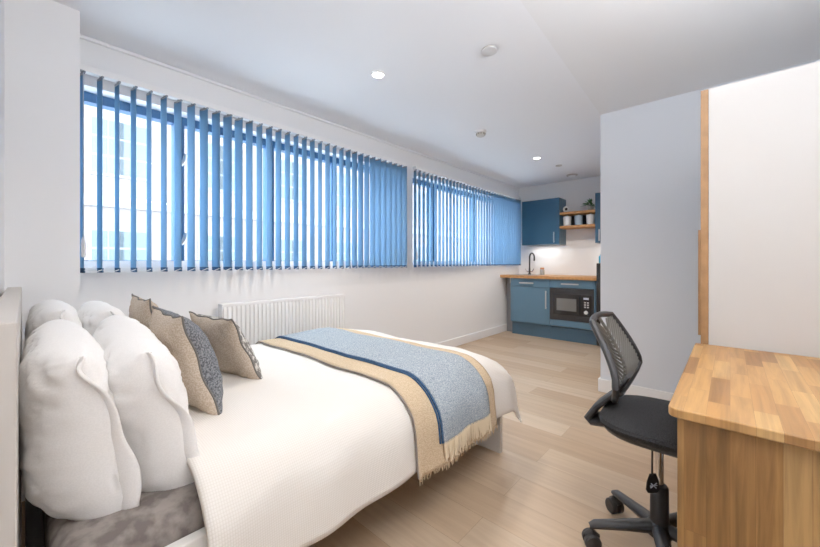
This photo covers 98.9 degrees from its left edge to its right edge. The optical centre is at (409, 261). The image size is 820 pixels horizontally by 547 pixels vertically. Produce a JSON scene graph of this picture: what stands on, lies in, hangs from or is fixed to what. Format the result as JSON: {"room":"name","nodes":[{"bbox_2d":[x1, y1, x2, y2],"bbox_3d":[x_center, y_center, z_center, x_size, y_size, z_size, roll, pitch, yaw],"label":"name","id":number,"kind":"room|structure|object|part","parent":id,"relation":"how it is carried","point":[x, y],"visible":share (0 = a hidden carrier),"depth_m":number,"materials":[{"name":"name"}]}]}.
{"room":"studio apartment","nodes":[
{"label":"studio apartment","id":0,"kind":"room"},
{"bbox_2d":[0,0,4,296],"bbox_3d":[-0.785,-0.076,0.497,3.470,2.353,0.200,0,0,42],"label":"wall","id":1,"kind":"structure","parent":0,"point":[2,2],"depth_m":1.43,"materials":[{"name":"white paint"}]},
{"bbox_2d":[5,0,79,501],"bbox_3d":[-1.824,-0.076,1.747,0.250,2.353,0.246,0,0,42],"label":"wall pillar","id":2,"kind":"structure","parent":0,"point":[42,37],"depth_m":1.66,"materials":[{"name":"white paint"}]},
{"bbox_2d":[80,34,519,343],"bbox_3d":[-0.145,-0.076,3.907,0.220,2.353,6.102,0,0,42],"label":"wall","id":3,"kind":"structure","parent":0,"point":[433,304],"depth_m":3.07,"materials":[{"name":"white paint"}]},
{"bbox_2d":[84,91,369,269],"bbox_3d":[-1.062,-0.470,2.890,0.165,1.030,2.640,0,0,42],"label":"window","id":4,"kind":"structure","parent":3,"relation":"in","point":[90,99],"depth_m":2.38,"materials":[{"name":"blue metal"}]},
{"bbox_3d":[-1.527,-0.682,2.358,0.038,0.089,0.052,0,0,42],"label":"handle","id":5,"kind":"part","parent":4,"relation":"part of","materials":[{"name":"silver metal"}]},
{"bbox_3d":[-1.527,-0.152,2.358,0.038,0.089,0.052,0,0,42],"label":"handle","id":6,"kind":"part","parent":4,"relation":"part of","materials":[{"name":"silver metal"}]},
{"bbox_3d":[-1.038,0.019,2.869,0.100,0.052,2.640,0,0,42],"label":"sill","id":7,"kind":"part","parent":4,"relation":"part of","materials":[{"name":"white"}]},
{"bbox_2d":[80,63,406,272],"bbox_3d":[-0.921,-0.503,2.837,0.089,1.128,2.560,0,0,42],"label":"vertical blind","id":8,"kind":"object","parent":3,"relation":"attached to","point":[388,181],"visible":1,"depth_m":2.52,"materials":[{"name":"blue fabric"}]},
{"bbox_3d":[-1.751,-0.581,1.881,0.006,0.912,0.003,0,0,42],"label":"control cord","id":9,"kind":"part","parent":8,"relation":"part of","materials":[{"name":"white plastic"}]},
{"bbox_3d":[-0.952,0.051,2.862,0.004,0.020,2.548,0,0,42],"label":"spacer chain","id":10,"kind":"part","parent":8,"relation":"part of","materials":[{"name":"white plastic"}]},
{"bbox_3d":[-0.890,0.051,2.811,0.004,0.020,2.536,0,0,42],"label":"spacer chain","id":11,"kind":"part","parent":8,"relation":"part of","materials":[{"name":"white plastic"}]},
{"bbox_2d":[218,294,344,344],"bbox_3d":[-0.979,0.694,2.783,0.102,0.812,1.071,0,0,42],"label":"radiator","id":12,"kind":"object","parent":3,"relation":"attached to","point":[258,320],"visible":0.52,"depth_m":2.73,"materials":[{"name":"white metal"}]},
{"bbox_2d":[218,294,344,306],"bbox_3d":[-0.960,0.299,2.793,0.077,0.022,1.030,0,0,42],"label":"grille","id":13,"kind":"object","parent":12,"relation":"attached to","point":[306,299],"depth_m":2.73,"materials":[{"name":"white metal"}]},
{"bbox_2d":[413,178,485,265],"bbox_3d":[0.835,-0.470,4.970,0.165,1.030,2.570,0,0,42],"label":"window","id":14,"kind":"structure","parent":3,"relation":"in","point":[413,178],"depth_m":4.38,"materials":[{"name":"blue metal"}]},
{"bbox_3d":[0.859,0.019,4.949,0.100,0.052,2.570,0,0,42],"label":"sill","id":15,"kind":"part","parent":14,"relation":"part of","materials":[{"name":"white"}]},
{"bbox_2d":[413,166,520,266],"bbox_3d":[0.934,-0.503,4.871,0.084,1.128,2.650,0,0,42],"label":"vertical blind","id":16,"kind":"object","parent":3,"relation":"attached to","point":[503,210],"visible":1,"depth_m":4.76,"materials":[{"name":"blue fabric"}]},
{"bbox_3d":[0.951,0.051,4.829,0.004,0.020,2.609,0,0,42],"label":"spacer chain","id":17,"kind":"part","parent":16,"relation":"part of","materials":[{"name":"white plastic"}]},
{"bbox_2d":[435,324,506,346],"bbox_3d":[0.010,1.045,3.932,0.016,0.110,5.456,0,0,42],"label":"baseboard","id":18,"kind":"structure","parent":3,"relation":"attached to","point":[454,342],"depth_m":4.88,"materials":[{"name":"white wood"}]},
{"bbox_2d":[52,0,600,187],"bbox_3d":[1.129,-1.328,2.745,3.670,0.150,6.102,0,0,42],"label":"ceiling","id":19,"kind":"structure","parent":0,"point":[318,58],"depth_m":2.23,"materials":[{"name":"white paint"}]},
{"bbox_2d":[371,71,384,78],"bbox_3d":[-0.214,-1.250,2.347,0.100,0.006,0.100,0,0,42],"label":"recessed light","id":20,"kind":"object","parent":19,"relation":"in","point":[375,74],"visible":1,"depth_m":2.34,"materials":[{"name":"white plastic"}]},
{"bbox_2d":[475,130,486,137],"bbox_3d":[0.680,-1.226,3.372,0.108,0.052,0.108,0,0,42],"label":"smoke detector","id":21,"kind":"object","parent":19,"relation":"attached to","point":[479,133],"visible":1,"depth_m":3.34,"materials":[{"name":"white plastic"}]},
{"bbox_2d":[481,45,496,55],"bbox_3d":[0.466,-1.244,2.066,0.096,0.018,0.096,0,0,42],"label":"smoke detector","id":22,"kind":"object","parent":19,"relation":"in","point":[489,50],"visible":1,"depth_m":2.05,"materials":[{"name":"grey plastic"}]},
{"bbox_2d":[21,331,676,546],"bbox_3d":[1.129,1.160,2.745,3.670,0.120,6.102,0,0,42],"label":"floor","id":23,"kind":"structure","parent":0,"point":[554,473],"depth_m":1.77,"materials":[{"name":"brown wood"}]},
{"bbox_2d":[0,287,501,546],"bbox_3d":[-0.601,0.604,1.775,1.380,0.992,1.917,0,0,42],"label":"double bed","id":24,"kind":"object","parent":23,"relation":"on","point":[11,299],"visible":0.18,"depth_m":0.63,"materials":[{"name":"grey"}]},
{"bbox_3d":[-1.214,0.604,1.065,1.330,0.992,0.042,0,0,42],"label":"headboard","id":25,"kind":"part","parent":24,"relation":"part of","materials":[{"name":"grey"}]},
{"bbox_2d":[42,482,204,546],"bbox_3d":[-0.587,0.704,1.794,1.305,0.208,1.790,0,0,42],"label":"mattress","id":26,"kind":"object","parent":24,"relation":"on","point":[161,518],"visible":0.02,"depth_m":0.83,"materials":[{"name":"grey fabric"}]},
{"bbox_2d":[24,299,81,345],"bbox_3d":[-1.421,0.374,1.410,0.585,0.418,0.192,0,0,37],"label":"bed pillow","id":27,"kind":"object","parent":26,"relation":"on","point":[42,312],"visible":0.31,"depth_m":1.26,"materials":[{"name":"white fabric"}]},
{"bbox_2d":[19,319,141,520],"bbox_3d":[-0.972,0.413,0.991,0.656,0.440,0.205,0,0,39],"label":"bed pillow","id":28,"kind":"object","parent":26,"relation":"on","point":[77,462],"visible":0.93,"depth_m":0.80,"materials":[{"name":"white fabric"}]},
{"bbox_2d":[77,301,124,335],"bbox_3d":[-1.308,0.378,1.517,0.571,0.396,0.222,0,0,37],"label":"bed pillow","id":29,"kind":"object","parent":26,"relation":"on","point":[91,313],"visible":0.27,"depth_m":1.35,"materials":[{"name":"white fabric"}]},
{"bbox_2d":[92,315,199,491],"bbox_3d":[-0.858,0.422,1.108,0.660,0.456,0.241,0,0,41],"label":"bed pillow","id":30,"kind":"object","parent":26,"relation":"on","point":[146,384],"visible":0.73,"depth_m":0.90,"materials":[{"name":"white fabric"}]},
{"bbox_2d":[187,329,521,546],"bbox_3d":[-0.470,0.714,1.931,1.536,0.405,1.640,0,0,42],"label":"duvet","id":31,"kind":"object","parent":26,"relation":"on","point":[293,453],"visible":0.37,"depth_m":1.15,"materials":[{"name":"fabric"}]},
{"bbox_2d":[129,294,158,328],"bbox_3d":[-1.179,0.340,1.593,0.149,0.380,0.353,0,0,-40],"label":"cushion","id":32,"kind":"object","parent":31,"relation":"on","point":[140,309],"visible":0.3,"depth_m":1.48,"materials":[{"name":"beige fabric"}]},
{"bbox_2d":[149,306,222,414],"bbox_3d":[-0.838,0.362,1.307,0.202,0.379,0.424,0,0,-42],"label":"cushion","id":33,"kind":"object","parent":31,"relation":"on","point":[185,340],"visible":0.8,"depth_m":1.19,"materials":[{"name":"beige fabric"}]},
{"bbox_2d":[189,311,262,378],"bbox_3d":[-0.849,0.394,1.621,0.386,0.321,0.193,0,0,30],"label":"cushion","id":34,"kind":"object","parent":31,"relation":"on","point":[235,355],"visible":0.68,"depth_m":1.53,"materials":[{"name":"beige fabric"}]},
{"bbox_2d":[256,328,497,483],"bbox_3d":[-0.313,0.684,2.089,1.540,0.376,0.621,0,0,42],"label":"throw","id":35,"kind":"object","parent":31,"relation":"on","point":[430,457],"visible":0.44,"depth_m":1.52,"materials":[{"name":"beige fabric"}]},
{"bbox_2d":[275,327,491,461],"bbox_3d":[-0.303,0.661,2.103,1.563,0.359,0.404,0,0,42],"label":"throw","id":36,"kind":"object","parent":35,"relation":"on","point":[458,392],"visible":0.92,"depth_m":1.70,"materials":[{"name":"blue fabric"}]},
{"bbox_3d":[-0.102,0.755,1.328,0.030,0.170,1.845,0,0,42],"label":"rail","id":37,"kind":"part","parent":24,"relation":"part of","materials":[{"name":"white wood"}]},
{"bbox_3d":[0.026,0.900,2.480,1.355,0.400,0.030,0,0,42],"label":"footboard","id":38,"kind":"part","parent":24,"relation":"part of","materials":[{"name":"grey"}]},
{"bbox_2d":[507,278,511,331],"bbox_3d":[1.604,0.671,5.561,0.142,0.857,0.020,0,0,42],"label":"strip","id":39,"kind":"object","parent":23,"relation":"on","point":[509,322],"visible":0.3,"depth_m":5.57,"materials":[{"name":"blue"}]},
{"bbox_2d":[511,278,554,338],"bbox_3d":[1.955,0.671,5.397,0.594,0.857,0.630,0,0,42],"label":"base cabinet","id":40,"kind":"object","parent":23,"relation":"on","point":[530,298],"visible":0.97,"depth_m":5.18,"materials":[{"name":"blue laminate"}]},
{"bbox_3d":[1.769,0.306,5.194,0.591,0.117,0.019,0,0,42],"label":"drawer","id":41,"kind":"part","parent":40,"relation":"part of","materials":[{"name":"blue wood"}]},
{"bbox_3d":[1.769,0.633,5.194,0.591,0.524,0.019,0,0,42],"label":"door","id":42,"kind":"part","parent":40,"relation":"part of","materials":[{"name":"blue wood"}]},
{"bbox_2d":[550,279,596,344],"bbox_3d":[2.395,0.671,4.996,0.594,0.857,0.630,0,0,42],"label":"base cabinet","id":43,"kind":"object","parent":23,"relation":"on","point":[564,333],"visible":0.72,"depth_m":4.79,"materials":[{"name":"blue laminate"}]},
{"bbox_2d":[500,274,595,280],"bbox_3d":[2.132,0.222,5.248,1.375,0.040,0.649,0,0,42],"label":"countertop","id":44,"kind":"structure","parent":43,"relation":"on","point":[538,276],"depth_m":5.00,"materials":[{"name":"brown wood"}]},
{"bbox_2d":[510,274,536,282],"bbox_3d":[1.806,0.265,5.512,0.386,0.134,0.346,0,0,42],"label":"sink","id":45,"kind":"object","parent":44,"relation":"in","point":[510,274],"visible":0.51,"depth_m":5.62,"materials":[{"name":"silver metal"}]},
{"bbox_2d":[525,252,534,273],"bbox_3d":[1.956,0.023,5.688,0.057,0.356,0.193,0,0,-31],"label":"tap","id":46,"kind":"object","parent":44,"relation":"on","point":[529,271],"visible":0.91,"depth_m":5.69,"materials":[{"name":"black metal"}]},
{"bbox_3d":[1.965,-0.006,5.659,0.025,0.297,0.134,0,0,-21],"label":"spout","id":47,"kind":"part","parent":46,"relation":"part of","materials":[{"name":"black metal"}]},
{"bbox_2d":[540,268,544,274],"bbox_3d":[2.056,0.144,5.460,0.068,0.116,0.068,0,0,42],"label":"jar","id":48,"kind":"object","parent":44,"relation":"on","point":[542,272],"visible":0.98,"depth_m":5.43,"materials":[{"name":"grey"}]},
{"bbox_3d":[2.203,0.854,4.798,0.575,0.083,0.019,0,0,42],"label":"filler panel","id":49,"kind":"part","parent":43,"relation":"part of","materials":[{"name":"blue wood"}]},
{"bbox_2d":[550,288,593,322],"bbox_3d":[2.244,0.586,4.841,0.573,0.444,0.239,0,0,42],"label":"microwave","id":50,"kind":"object","parent":43,"relation":"in","point":[566,304],"visible":0.97,"depth_m":4.77,"materials":[{"name":"black metal"}]},
{"bbox_3d":[2.151,0.585,4.814,0.360,0.280,0.014,0,0,42],"label":"door","id":51,"kind":"part","parent":50,"relation":"part of","materials":[{"name":"black glass"}]},
{"bbox_3d":[2.334,0.585,4.648,0.125,0.280,0.014,0,0,42],"label":"control panel","id":52,"kind":"part","parent":50,"relation":"part of","materials":[{"name":"black plastic"}]},
{"bbox_3d":[2.203,0.303,4.798,0.575,0.110,0.019,0,0,42],"label":"drawer","id":53,"kind":"part","parent":43,"relation":"part of","materials":[{"name":"blue wood"}]},
{"bbox_3d":[2.480,0.577,4.661,0.016,0.667,0.190,0,0,42],"label":"panel","id":54,"kind":"part","parent":43,"relation":"part of","materials":[{"name":"blue wood"}]},
{"bbox_2d":[596,263,600,345],"bbox_3d":[2.752,0.557,4.582,0.430,1.085,0.680,0,0,42],"label":"refrigerator","id":55,"kind":"object","parent":23,"relation":"on","point":[598,265],"visible":0.18,"depth_m":4.48,"materials":[{"name":"black metal"}]},
{"bbox_2d":[582,311,676,546],"bbox_3d":[0.934,0.653,1.301,0.514,0.891,0.516,0,0,42],"label":"office chair","id":56,"kind":"object","parent":23,"relation":"on","point":[645,422],"visible":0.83,"depth_m":1.31,"materials":[{"name":"grey plastic"}]},
{"bbox_3d":[0.817,0.380,1.414,0.136,0.344,0.452,0,0,42],"label":"backrest frame","id":57,"kind":"part","parent":56,"relation":"part of","materials":[{"name":"grey plastic"}]},
{"bbox_3d":[0.957,0.592,1.286,0.440,0.052,0.430,0,0,42],"label":"seat","id":58,"kind":"part","parent":56,"relation":"part of","materials":[{"name":"black fabric"}]},
{"bbox_3d":[0.877,0.699,1.268,0.028,0.133,0.007,0,0,-43],"label":"tag cord","id":59,"kind":"part","parent":56,"relation":"part of","materials":[{"name":"black metal"}]},
{"bbox_2d":[669,343,819,546],"bbox_3d":[1.195,0.725,0.941,0.722,0.750,0.912,0,0,42],"label":"desk","id":60,"kind":"object","parent":23,"relation":"on","point":[748,421],"visible":1,"depth_m":0.81,"materials":[{"name":"brown wood"}]},
{"bbox_3d":[0.918,0.736,0.625,0.705,0.728,0.027,0,0,42],"label":"panel","id":61,"kind":"part","parent":60,"relation":"part of","materials":[{"name":"brown wood"}]},
{"bbox_2d":[698,61,819,357],"bbox_3d":[1.714,0.181,1.504,0.714,1.838,0.604,0,0,42],"label":"wardrobe","id":62,"kind":"object","parent":23,"relation":"on","point":[759,234],"visible":0.6,"depth_m":1.39,"materials":[{"name":"white"}]},
{"bbox_3d":[1.271,0.090,1.539,0.012,0.460,0.010,0,0,42],"label":"handle","id":63,"kind":"part","parent":62,"relation":"part of","materials":[{"name":"brown wood"}]},
{"bbox_2d":[519,176,600,275],"bbox_3d":[2.662,-0.076,5.341,2.035,2.353,0.200,0,0,42],"label":"wall","id":64,"kind":"structure","parent":0,"point":[580,255],"depth_m":5.42,"materials":[{"name":"white paint"}]},
{"bbox_2d":[522,197,565,245],"bbox_3d":[2.090,-0.613,5.503,0.581,0.695,0.329,0,0,42],"label":"upper cabinet","id":65,"kind":"object","parent":64,"relation":"attached to","point":[542,220],"visible":1,"depth_m":5.38,"materials":[{"name":"blue laminate"}]},
{"bbox_2d":[560,209,594,215],"bbox_3d":[2.497,-0.719,5.158,0.485,0.035,0.268,0,0,42],"label":"wall shelf","id":66,"kind":"object","parent":64,"relation":"attached to","point":[583,212],"visible":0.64,"depth_m":5.08,"materials":[{"name":"brown wood"}]},
{"bbox_2d":[563,206,569,211],"bbox_3d":[2.322,-0.784,5.218,0.095,0.095,0.028,0,0,42],"label":"round ornament","id":67,"kind":"object","parent":66,"relation":"on","point":[566,208],"visible":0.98,"depth_m":5.21,"materials":[{"name":"white ceramic"}]},
{"bbox_2d":[580,198,594,209],"bbox_3d":[2.559,-0.828,5.049,0.205,0.182,0.156,0,0,18],"label":"potted plant","id":68,"kind":"object","parent":66,"relation":"on","point":[590,207],"visible":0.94,"depth_m":5.02,"materials":[{"name":"green plant"}]},
{"bbox_2d":[560,224,594,229],"bbox_3d":[2.497,-0.516,5.158,0.485,0.035,0.268,0,0,42],"label":"wall shelf","id":69,"kind":"object","parent":64,"relation":"attached to","point":[584,226],"visible":0.76,"depth_m":5.08,"materials":[{"name":"brown wood"}]},
{"bbox_2d":[563,215,570,225],"bbox_3d":[2.346,-0.615,5.236,0.112,0.160,0.112,0,0,42],"label":"canister","id":70,"kind":"object","parent":69,"relation":"on","point":[566,219],"visible":0.88,"depth_m":5.19,"materials":[{"name":"white ceramic"}]},
{"bbox_2d":[574,214,582,224],"bbox_3d":[2.465,-0.615,5.128,0.112,0.160,0.112,0,0,42],"label":"canister","id":71,"kind":"object","parent":69,"relation":"on","point":[578,218],"visible":0.89,"depth_m":5.08,"materials":[{"name":"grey ceramic"}]},
{"bbox_2d":[586,213,594,223],"bbox_3d":[2.583,-0.615,5.021,0.112,0.160,0.112,0,0,42],"label":"canister","id":72,"kind":"object","parent":69,"relation":"on","point":[590,218],"visible":0.9,"depth_m":4.98,"materials":[{"name":"white ceramic"}]},
{"bbox_2d":[571,215,586,224],"bbox_3d":[2.591,-0.600,5.262,0.485,0.200,0.010,0,0,42],"label":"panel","id":73,"kind":"object","parent":64,"relation":"attached to","point":[584,216],"visible":0.21,"depth_m":5.34,"materials":[{"name":"black"}]},
{"bbox_2d":[595,192,600,243],"bbox_3d":[2.866,-0.613,4.795,0.548,0.695,0.329,0,0,42],"label":"upper cabinet","id":74,"kind":"object","parent":64,"relation":"attached to","point":[597,195],"visible":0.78,"depth_m":4.86,"materials":[{"name":"blue laminate"}]},
{"bbox_2d":[601,59,819,392],"bbox_3d":[2.940,-0.076,3.368,1.435,2.353,2.340,0,0,42],"label":"wall partition","id":75,"kind":"structure","parent":0,"point":[651,151],"depth_m":2.73,"materials":[{"name":"white paint"}]},
{"bbox_2d":[598,378,673,400],"bbox_3d":[2.140,1.045,2.503,1.451,0.110,0.016,0,0,42],"label":"baseboard","id":76,"kind":"structure","parent":75,"relation":"attached to","point":[604,385],"depth_m":2.79,"materials":[{"name":"white wood"}]},
{"bbox_2d":[520,0,819,114],"bbox_3d":[1.019,-1.258,1.262,1.435,0.011,3.362,0,0,42],"label":"ceiling","id":77,"kind":"structure","parent":75,"relation":"attached to","point":[622,54],"depth_m":1.98,"materials":[{"name":"white paint"}]},
{"label":"outside","id":78,"kind":"structure","parent":0,"visible":0},
{"bbox_3d":[-7.517,5.250,23.774,36.850,0.300,65.000,0,0,42],"label":"ground","id":79,"kind":"structure","parent":78,"visible":0},
{"bbox_2d":[84,104,485,260],"bbox_3d":[-0.441,-2.400,22.058,0.620,15.000,48.000,0,0,42],"label":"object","id":80,"kind":"structure","parent":79,"relation":"on","point":[90,112],"depth_m":12.49,"materials":[{"name":"glass"}]},
{"bbox_3d":[-9.804,-3.750,11.405,0.018,1.740,0.800,0,0,42],"label":"pane","id":81,"kind":"part","parent":80,"relation":"part of","materials":[{"name":"grey"}]},
{"bbox_3d":[-9.804,-0.150,11.405,0.018,1.740,0.800,0,0,42],"label":"pane","id":82,"kind":"part","parent":80,"relation":"part of","materials":[{"name":"grey"}]},
{"bbox_3d":[-9.366,-3.750,11.885,0.018,1.740,0.800,0,0,42],"label":"pane","id":83,"kind":"part","parent":80,"relation":"part of","materials":[{"name":"grey"}]},
{"bbox_3d":[-9.366,-0.150,11.885,0.018,1.740,0.800,0,0,42],"label":"pane","id":84,"kind":"part","parent":80,"relation":"part of","materials":[{"name":"grey"}]},
{"bbox_3d":[-7.715,-3.750,13.695,0.018,1.740,0.800,0,0,42],"label":"pane","id":85,"kind":"part","parent":80,"relation":"part of","materials":[{"name":"grey"}]},
{"bbox_3d":[-7.715,-0.150,13.695,0.018,1.740,0.800,0,0,42],"label":"pane","id":86,"kind":"part","parent":80,"relation":"part of","materials":[{"name":"grey"}]},
{"bbox_3d":[-7.277,-3.750,14.176,0.018,1.740,0.800,0,0,42],"label":"pane","id":87,"kind":"part","parent":80,"relation":"part of","materials":[{"name":"grey"}]},
{"bbox_3d":[-7.277,-0.150,14.176,0.018,1.740,0.800,0,0,42],"label":"pane","id":88,"kind":"part","parent":80,"relation":"part of","materials":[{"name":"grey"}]},
{"bbox_3d":[-5.626,-0.150,15.986,0.018,1.740,0.800,0,0,42],"label":"pane","id":89,"kind":"part","parent":80,"relation":"part of","materials":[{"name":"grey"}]},
{"bbox_3d":[-5.626,-3.750,15.986,0.018,1.740,0.800,0,0,42],"label":"pane","id":90,"kind":"part","parent":80,"relation":"part of","materials":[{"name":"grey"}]},
{"bbox_3d":[-5.188,-3.750,16.466,0.018,1.740,0.800,0,0,42],"label":"pane","id":91,"kind":"part","parent":80,"relation":"part of","materials":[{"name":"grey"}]},
{"bbox_3d":[-5.188,-0.150,16.466,0.018,1.740,0.800,0,0,42],"label":"pane","id":92,"kind":"part","parent":80,"relation":"part of","materials":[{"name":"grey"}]},
{"bbox_3d":[-3.537,-3.750,18.276,0.018,1.740,0.800,0,0,42],"label":"pane","id":93,"kind":"part","parent":80,"relation":"part of","materials":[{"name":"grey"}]},
{"bbox_3d":[-3.537,-0.150,18.276,0.018,1.740,0.800,0,0,42],"label":"pane","id":94,"kind":"part","parent":80,"relation":"part of","materials":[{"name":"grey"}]},
{"bbox_3d":[-3.099,-3.750,18.756,0.018,1.740,0.800,0,0,42],"label":"pane","id":95,"kind":"part","parent":80,"relation":"part of","materials":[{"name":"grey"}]},
{"bbox_3d":[-3.099,-0.150,18.756,0.018,1.740,0.800,0,0,42],"label":"pane","id":96,"kind":"part","parent":80,"relation":"part of","materials":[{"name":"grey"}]},
{"bbox_3d":[0.641,-3.750,22.857,0.018,1.740,0.800,0,0,42],"label":"pane","id":97,"kind":"part","parent":80,"relation":"part of","materials":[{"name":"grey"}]}
]}

